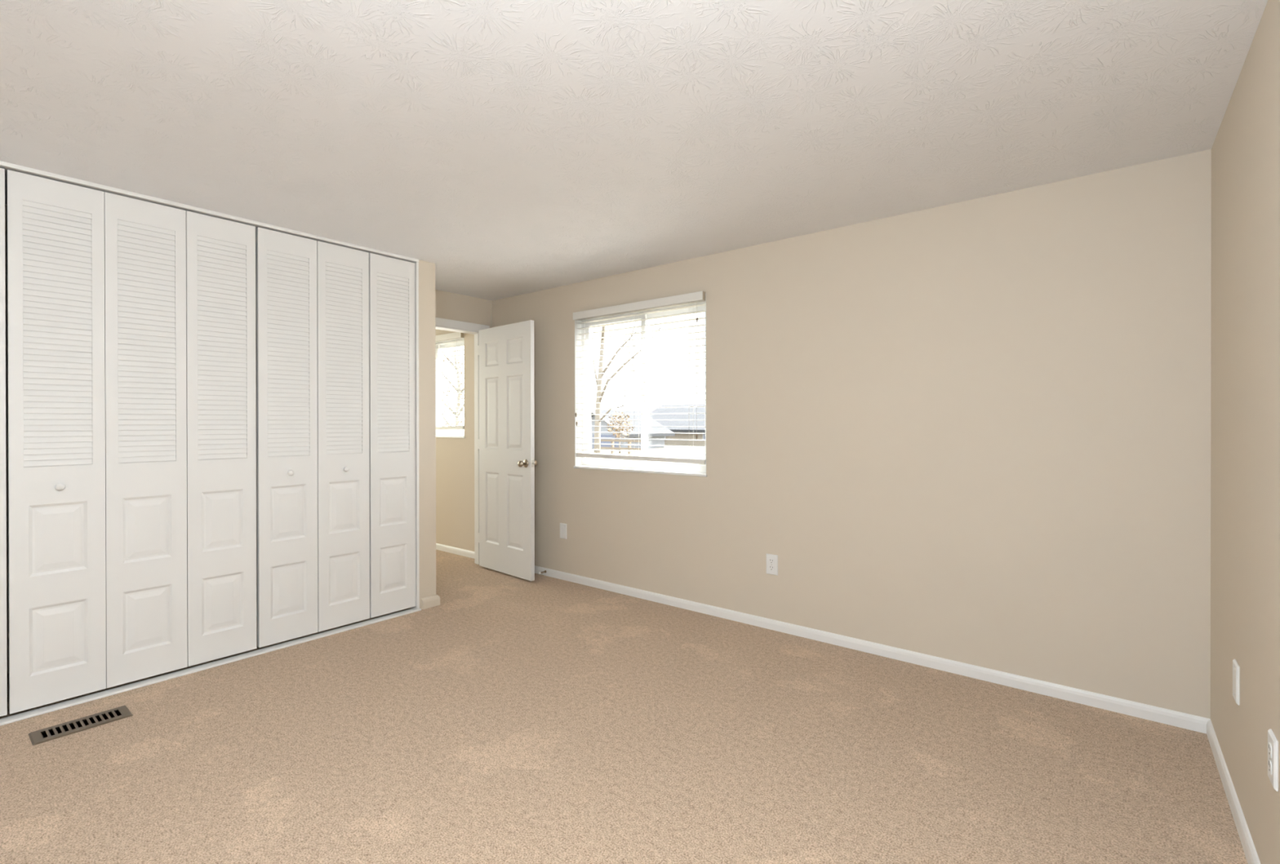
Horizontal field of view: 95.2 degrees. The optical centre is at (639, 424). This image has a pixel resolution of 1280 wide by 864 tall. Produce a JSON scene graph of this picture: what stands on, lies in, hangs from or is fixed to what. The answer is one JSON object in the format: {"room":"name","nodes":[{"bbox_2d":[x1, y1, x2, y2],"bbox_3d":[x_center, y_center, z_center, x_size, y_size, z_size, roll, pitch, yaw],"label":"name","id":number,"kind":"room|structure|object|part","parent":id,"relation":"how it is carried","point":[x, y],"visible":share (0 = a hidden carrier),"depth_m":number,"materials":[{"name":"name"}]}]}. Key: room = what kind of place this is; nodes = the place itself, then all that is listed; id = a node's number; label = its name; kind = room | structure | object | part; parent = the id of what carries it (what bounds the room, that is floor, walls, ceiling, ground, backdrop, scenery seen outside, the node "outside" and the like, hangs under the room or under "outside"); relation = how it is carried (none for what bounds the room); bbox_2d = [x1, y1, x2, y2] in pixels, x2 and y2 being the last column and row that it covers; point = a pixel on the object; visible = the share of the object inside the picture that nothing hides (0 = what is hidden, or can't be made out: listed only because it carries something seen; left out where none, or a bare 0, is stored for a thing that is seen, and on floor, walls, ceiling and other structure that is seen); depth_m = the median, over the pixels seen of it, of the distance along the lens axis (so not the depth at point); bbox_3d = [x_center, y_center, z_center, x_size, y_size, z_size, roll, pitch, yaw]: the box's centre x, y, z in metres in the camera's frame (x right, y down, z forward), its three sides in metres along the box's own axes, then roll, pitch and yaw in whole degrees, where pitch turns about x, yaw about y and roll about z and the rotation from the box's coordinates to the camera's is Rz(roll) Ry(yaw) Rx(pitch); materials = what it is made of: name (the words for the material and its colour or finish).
{"room":"empty bedroom","nodes":[
{"label":"empty bedroom","id":0,"kind":"room"},
{"bbox_2d":[4,204,492,673],"bbox_3d":[-3.609,0.080,2.759,0.116,2.445,7.000,0,0,39],"label":"wall","id":1,"kind":"structure","parent":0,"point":[451,306],"depth_m":5.04,"materials":[{"name":"beige paint"}]},
{"bbox_2d":[418,260,435,608],"bbox_3d":[-1.788,0.073,4.360,0.729,2.445,0.131,0,0,39],"label":"wall","id":2,"kind":"structure","parent":0,"point":[427,303],"depth_m":4.13,"materials":[{"name":"beige paint"}]},
{"bbox_2d":[0,160,418,262],"bbox_3d":[-2.397,-1.136,3.080,0.096,0.018,2.622,0,0,39],"label":"trim","id":3,"kind":"structure","parent":2,"relation":"attached to","point":[3,165],"depth_m":3.05,"materials":[{"name":"white paint"}]},
{"bbox_2d":[0,608,421,726],"bbox_3d":[-2.364,1.294,3.063,0.063,0.011,2.622,0,0,39],"label":"trim","id":4,"kind":"structure","parent":2,"relation":"attached to","point":[8,720],"depth_m":3.04,"materials":[{"name":"white paint"}]},
{"bbox_2d":[0,168,7,716],"bbox_3d":[-2.974,0.080,2.308,0.062,2.390,0.638,0,0,39],"label":"closet door","id":5,"kind":"structure","parent":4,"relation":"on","point":[3,685],"depth_m":2.55,"materials":[{"name":"white paint"}]},
{"bbox_2d":[6,169,187,714],"bbox_3d":[-2.571,0.078,2.811,0.062,2.390,0.635,0,0,39],"label":"closet door","id":6,"kind":"structure","parent":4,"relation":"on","point":[97,393],"depth_m":2.78,"materials":[{"name":"white paint"}]},
{"bbox_3d":[-2.659,0.286,2.677,0.032,0.033,0.033,0,0,39],"label":"knob","id":7,"kind":"part","parent":6,"relation":"part of","materials":[{"name":"white paint"}]},
{"bbox_2d":[186,210,318,666],"bbox_3d":[-2.170,0.076,3.313,0.062,2.390,0.646,0,0,39],"label":"closet door","id":8,"kind":"structure","parent":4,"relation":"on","point":[238,419],"depth_m":3.28,"materials":[{"name":"white paint"}]},
{"bbox_3d":[-2.055,0.283,3.433,0.032,0.033,0.033,0,0,39],"label":"knob","id":9,"kind":"part","parent":8,"relation":"part of","materials":[{"name":"white paint"}]},
{"bbox_2d":[316,240,415,631],"bbox_3d":[-1.765,0.074,3.819,0.062,2.390,0.642,0,0,39],"label":"closet door","id":10,"kind":"structure","parent":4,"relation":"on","point":[366,300],"depth_m":3.80,"materials":[{"name":"white paint"}]},
{"bbox_3d":[-1.854,0.282,3.683,0.032,0.033,0.033,0,0,39],"label":"knob","id":11,"kind":"part","parent":10,"relation":"part of","materials":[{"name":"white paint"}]},
{"bbox_2d":[410,262,419,608],"bbox_3d":[-1.584,0.083,4.102,0.091,2.426,0.016,0,0,39],"label":"trim","id":12,"kind":"structure","parent":2,"relation":"attached to","point":[416,264],"depth_m":4.07,"materials":[{"name":"white paint"}]},
{"bbox_2d":[421,595,439,609],"bbox_3d":[-1.768,1.258,4.370,0.749,0.075,0.137,0,0,39],"label":"baseboard","id":13,"kind":"structure","parent":2,"relation":"attached to","point":[430,602],"depth_m":4.13,"materials":[{"name":"beige paint"}]},
{"bbox_2d":[0,550,1248,863],"bbox_3d":[-2.779,1.363,2.100,7.938,0.120,7.300,0,0,39],"label":"floor","id":14,"kind":"structure","parent":0,"point":[509,719],"depth_m":2.25,"materials":[{"name":"beige carpet"}]},
{"bbox_2d":[27,705,133,746],"bbox_3d":[-2.415,1.348,2.531,0.145,0.106,0.313,0,0,39],"label":"floor vent","id":15,"kind":"object","parent":14,"relation":"in","point":[36,738],"visible":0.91,"depth_m":2.52,"materials":[{"name":"brown metal"}]},
{"bbox_2d":[0,0,1267,301],"bbox_3d":[-2.782,-1.202,2.093,7.938,0.120,7.300,0,0,39],"label":"ceiling","id":16,"kind":"structure","parent":0,"point":[510,148],"depth_m":2.12,"materials":[{"name":"white paint"}]},
{"bbox_2d":[435,149,1211,719],"bbox_3d":[-0.541,0.070,4.896,7.938,2.445,0.170,0,0,39],"label":"wall","id":17,"kind":"structure","parent":0,"point":[975,432],"depth_m":3.06,"materials":[{"name":"beige paint"}]},
{"bbox_2d":[435,333,464,438],"bbox_3d":[-2.171,-0.382,6.178,1.272,1.035,0.160,0,0,39],"label":"window","id":18,"kind":"structure","parent":17,"relation":"in","point":[453,433],"depth_m":6.17,"materials":[{"name":"white plastic"}]},
{"bbox_3d":[-2.372,-0.391,6.372,0.631,0.917,0.026,0,0,39],"label":"sash","id":19,"kind":"part","parent":18,"relation":"part of","materials":[{"name":"white plastic"}]},
{"bbox_2d":[435,332,464,430],"bbox_3d":[-2.207,-0.418,6.123,1.242,0.980,0.081,0,0,39],"label":"window blind","id":20,"kind":"object","parent":18,"relation":"attached to","point":[456,335],"visible":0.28,"depth_m":5.88,"materials":[{"name":"white plastic"}]},
{"bbox_3d":[-2.199,0.044,6.132,1.228,0.056,0.054,0,0,39],"label":"rail","id":21,"kind":"part","parent":20,"relation":"part of","materials":[{"name":"white"}]},
{"bbox_3d":[-1.816,-0.404,5.824,0.002,0.896,0.055,0,0,39],"label":"ladder cord","id":22,"kind":"part","parent":20,"relation":"part of","materials":[{"name":"white fabric"}]},
{"bbox_3d":[-2.175,0.127,6.174,1.272,0.018,0.145,0,0,39],"label":"sill","id":23,"kind":"part","parent":18,"relation":"part of","materials":[{"name":"white paint"}]},
{"bbox_2d":[435,543,474,559],"bbox_3d":[-2.525,1.260,6.370,2.700,0.062,0.013,0,0,39],"label":"baseboard","id":24,"kind":"structure","parent":17,"relation":"attached to","point":[450,549],"depth_m":5.81,"materials":[{"name":"white paint"}]},
{"bbox_2d":[435,317,489,564],"bbox_3d":[-1.738,0.190,5.099,0.144,2.206,0.931,0,0,39],"label":"door frame","id":25,"kind":"structure","parent":17,"relation":"attached to","point":[476,334],"depth_m":5.39,"materials":[{"name":"white paint"}]},
{"bbox_2d":[478,320,537,581],"bbox_3d":[-1.166,0.214,5.028,0.816,2.122,0.179,0,0,43],"label":"door","id":26,"kind":"structure","parent":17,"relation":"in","point":[506,441],"depth_m":4.97,"materials":[{"name":"white paint"}]},
{"bbox_3d":[-0.963,0.321,4.761,0.054,0.054,0.063,0,0,43],"label":"knob","id":27,"kind":"part","parent":26,"relation":"part of","materials":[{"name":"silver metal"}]},
{"bbox_2d":[560,523,566,539],"bbox_3d":[-0.640,0.889,4.862,0.079,0.127,0.010,0,0,39],"label":"wall plate","id":28,"kind":"object","parent":17,"relation":"attached to","point":[562,526],"visible":1,"depth_m":4.86,"materials":[{"name":"white plastic"}]},
{"bbox_2d":[573,293,706,476],"bbox_3d":[0.003,-0.270,4.439,1.274,1.255,0.160,0,0,39],"label":"window","id":29,"kind":"structure","parent":17,"relation":"in","point":[611,464],"depth_m":4.55,"materials":[{"name":"white plastic"}]},
{"bbox_3d":[-0.198,-0.279,4.633,0.632,1.137,0.026,0,0,39],"label":"sash","id":30,"kind":"part","parent":29,"relation":"part of","materials":[{"name":"white plastic"}]},
{"bbox_2d":[573,291,706,464],"bbox_3d":[-0.033,-0.316,4.385,1.246,1.179,0.081,0,0,39],"label":"window blind","id":31,"kind":"object","parent":29,"relation":"attached to","point":[695,297],"visible":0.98,"depth_m":4.36,"materials":[{"name":"white plastic"}]},
{"bbox_3d":[-0.519,-0.470,4.733,0.002,0.766,0.002,0,0,39],"label":"pull cord","id":32,"kind":"part","parent":31,"relation":"part of","materials":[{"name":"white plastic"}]},
{"bbox_3d":[-0.512,-0.434,4.728,0.002,0.838,0.002,0,0,39],"label":"pull cord","id":33,"kind":"part","parent":31,"relation":"part of","materials":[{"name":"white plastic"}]},
{"bbox_3d":[-0.411,-0.299,4.700,0.002,1.103,0.055,0,0,39],"label":"ladder cord","id":34,"kind":"part","parent":31,"relation":"part of","materials":[{"name":"white fabric"}]},
{"bbox_3d":[-0.026,-0.298,4.393,0.002,1.103,0.055,0,0,39],"label":"ladder cord","id":35,"kind":"part","parent":31,"relation":"part of","materials":[{"name":"white fabric"}]},
{"bbox_3d":[-0.026,0.253,4.394,1.231,0.040,0.054,0,0,39],"label":"rail","id":36,"kind":"part","parent":31,"relation":"part of","materials":[{"name":"white"}]},
{"bbox_3d":[0.358,-0.298,4.085,0.002,1.103,0.055,0,0,39],"label":"ladder cord","id":37,"kind":"part","parent":31,"relation":"part of","materials":[{"name":"white fabric"}]},
{"bbox_3d":[0.388,-0.389,4.008,0.002,0.926,0.002,0,0,39],"label":"pull cord","id":38,"kind":"part","parent":31,"relation":"part of","materials":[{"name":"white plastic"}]},
{"bbox_3d":[-0.001,0.349,4.435,1.274,0.018,0.145,0,0,39],"label":"sill","id":39,"kind":"part","parent":29,"relation":"part of","materials":[{"name":"white paint"}]},
{"bbox_3d":[0.260,-0.279,4.308,0.622,1.137,0.026,0,0,39],"label":"sash","id":40,"kind":"part","parent":29,"relation":"part of","materials":[{"name":"white plastic"}]},
{"bbox_2d":[766,554,777,575],"bbox_3d":[0.831,0.885,3.685,0.079,0.127,0.010,0,0,39],"label":"wall outlet","id":41,"kind":"object","parent":17,"relation":"attached to","point":[771,560],"visible":1,"depth_m":3.68,"materials":[{"name":"white plastic"}]},
{"bbox_2d":[768,558,773,564],"bbox_3d":[0.829,0.864,3.683,0.033,0.037,0.003,0,0,39],"label":"receptacle","id":42,"kind":"object","parent":41,"relation":"attached to","point":[771,560],"depth_m":3.68,"materials":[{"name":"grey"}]},
{"bbox_2d":[768,565,773,571],"bbox_3d":[0.830,0.907,3.683,0.033,0.037,0.003,0,0,39],"label":"receptacle","id":43,"kind":"object","parent":41,"relation":"attached to","point":[771,567],"depth_m":3.68,"materials":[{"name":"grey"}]},
{"bbox_2d":[534,565,1210,733],"bbox_3d":[0.502,1.263,3.948,4.822,0.062,0.013,0,0,39],"label":"baseboard","id":44,"kind":"structure","parent":17,"relation":"attached to","point":[1178,719],"depth_m":3.11,"materials":[{"name":"white paint"}]},
{"bbox_2d":[1210,0,1279,863],"bbox_3d":[0.213,0.084,-0.395,0.150,2.445,7.150,0,0,39],"label":"wall","id":45,"kind":"structure","parent":0,"point":[1245,327],"depth_m":1.80,"materials":[{"name":"beige paint"}]},
{"bbox_2d":[1206,720,1260,863],"bbox_3d":[0.194,1.275,-0.287,0.013,0.062,6.986,0,0,39],"label":"baseboard","id":46,"kind":"structure","parent":45,"relation":"attached to","point":[1250,851],"depth_m":1.95,"materials":[{"name":"white paint"}]},
{"bbox_2d":[1232,659,1239,705],"bbox_3d":[1.978,0.855,1.940,0.009,0.127,0.079,0,0,39],"label":"wall plate","id":47,"kind":"object","parent":45,"relation":"attached to","point":[1236,668],"visible":1,"depth_m":1.91,"materials":[{"name":"white plastic"}]},
{"bbox_2d":[1267,728,1278,791],"bbox_3d":[1.633,0.865,1.509,0.010,0.127,0.079,0,0,39],"label":"wall outlet","id":48,"kind":"object","parent":45,"relation":"attached to","point":[1273,744],"visible":1,"depth_m":1.49,"materials":[{"name":"white plastic"}]},
{"bbox_2d":[1267,742,1271,758],"bbox_3d":[1.630,0.844,1.511,0.003,0.037,0.033,0,0,39],"label":"receptacle","id":49,"kind":"object","parent":48,"relation":"attached to","point":[1269,744],"depth_m":1.51,"materials":[{"name":"grey plastic"}]},
{"bbox_2d":[1267,759,1271,775],"bbox_3d":[1.631,0.887,1.511,0.003,0.037,0.033,0,0,39],"label":"receptacle","id":50,"kind":"object","parent":48,"relation":"attached to","point":[1269,761],"depth_m":1.51,"materials":[{"name":"grey plastic"}]},
{"label":"outside","id":51,"kind":"structure","parent":0,"visible":0},
{"bbox_2d":[591,444,705,458],"bbox_3d":[28.453,1.510,75.594,170.000,0.200,146.400,0,0,39],"label":"ground","id":52,"kind":"structure","parent":51,"point":[666,449],"depth_m":33.35,"materials":[{"name":"white snow"}]},
{"bbox_2d":[441,346,464,426],"bbox_3d":[-4.942,-0.661,15.960,3.146,4.556,2.640,0,0,39],"label":"leafy tree","id":53,"kind":"object","parent":52,"relation":"on","point":[458,408],"visible":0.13,"depth_m":15.83,"materials":[{"name":"brown plant"}]},
{"bbox_2d":[600,439,640,455],"bbox_3d":[-0.868,1.133,26.291,3.000,0.900,0.130,0,0,39],"label":"rail fence","id":54,"kind":"object","parent":52,"relation":"on","point":[612,448],"visible":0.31,"depth_m":26.14,"materials":[{"name":"brown wood"}]},
{"bbox_3d":[-1.249,1.132,26.615,0.100,0.900,0.100,0,0,39],"label":"post","id":55,"kind":"part","parent":54,"relation":"part of","materials":[{"name":"brown wood"}]},
{"bbox_3d":[-0.900,0.738,26.251,3.000,0.090,0.030,0,0,39],"label":"rail","id":56,"kind":"part","parent":54,"relation":"part of","materials":[{"name":"brown wood"}]},
{"bbox_3d":[-0.899,1.088,26.252,3.000,0.090,0.030,0,0,39],"label":"rail","id":57,"kind":"part","parent":54,"relation":"part of","materials":[{"name":"brown wood"}]},
{"bbox_3d":[-0.468,1.133,25.991,0.100,0.900,0.100,0,0,39],"label":"post","id":58,"kind":"part","parent":54,"relation":"part of","materials":[{"name":"brown wood"}]},
{"bbox_2d":[606,401,636,453],"bbox_3d":[-1.006,0.149,31.693,1.669,2.840,1.636,0,0,39],"label":"leafy tree","id":59,"kind":"object","parent":52,"relation":"on","point":[620,428],"visible":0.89,"depth_m":31.53,"materials":[{"name":"brown plant"}]},
{"bbox_2d":[591,409,675,448],"bbox_3d":[-1.601,0.273,38.982,6.092,2.550,5.120,0,0,39],"label":"house","id":60,"kind":"structure","parent":52,"relation":"on","point":[606,434],"depth_m":37.53,"materials":[{"name":"grey"}]},
{"bbox_3d":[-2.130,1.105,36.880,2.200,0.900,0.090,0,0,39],"label":"garage door","id":61,"kind":"part","parent":60,"relation":"part of","materials":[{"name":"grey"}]},
{"bbox_2d":[591,317,677,453],"bbox_3d":[-0.358,-2.054,18.343,1.808,7.320,4.549,0,0,-34],"label":"bare tree","id":62,"kind":"object","parent":52,"relation":"on","point":[597,435],"visible":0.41,"depth_m":18.87,"materials":[{"name":"brown plant"}]},
{"bbox_2d":[648,404,705,445],"bbox_3d":[8.900,-0.056,44.744,18.000,3.150,11.000,0,0,39],"label":"house","id":63,"kind":"structure","parent":52,"relation":"on","point":[664,420],"depth_m":44.18,"materials":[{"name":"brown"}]}
]}

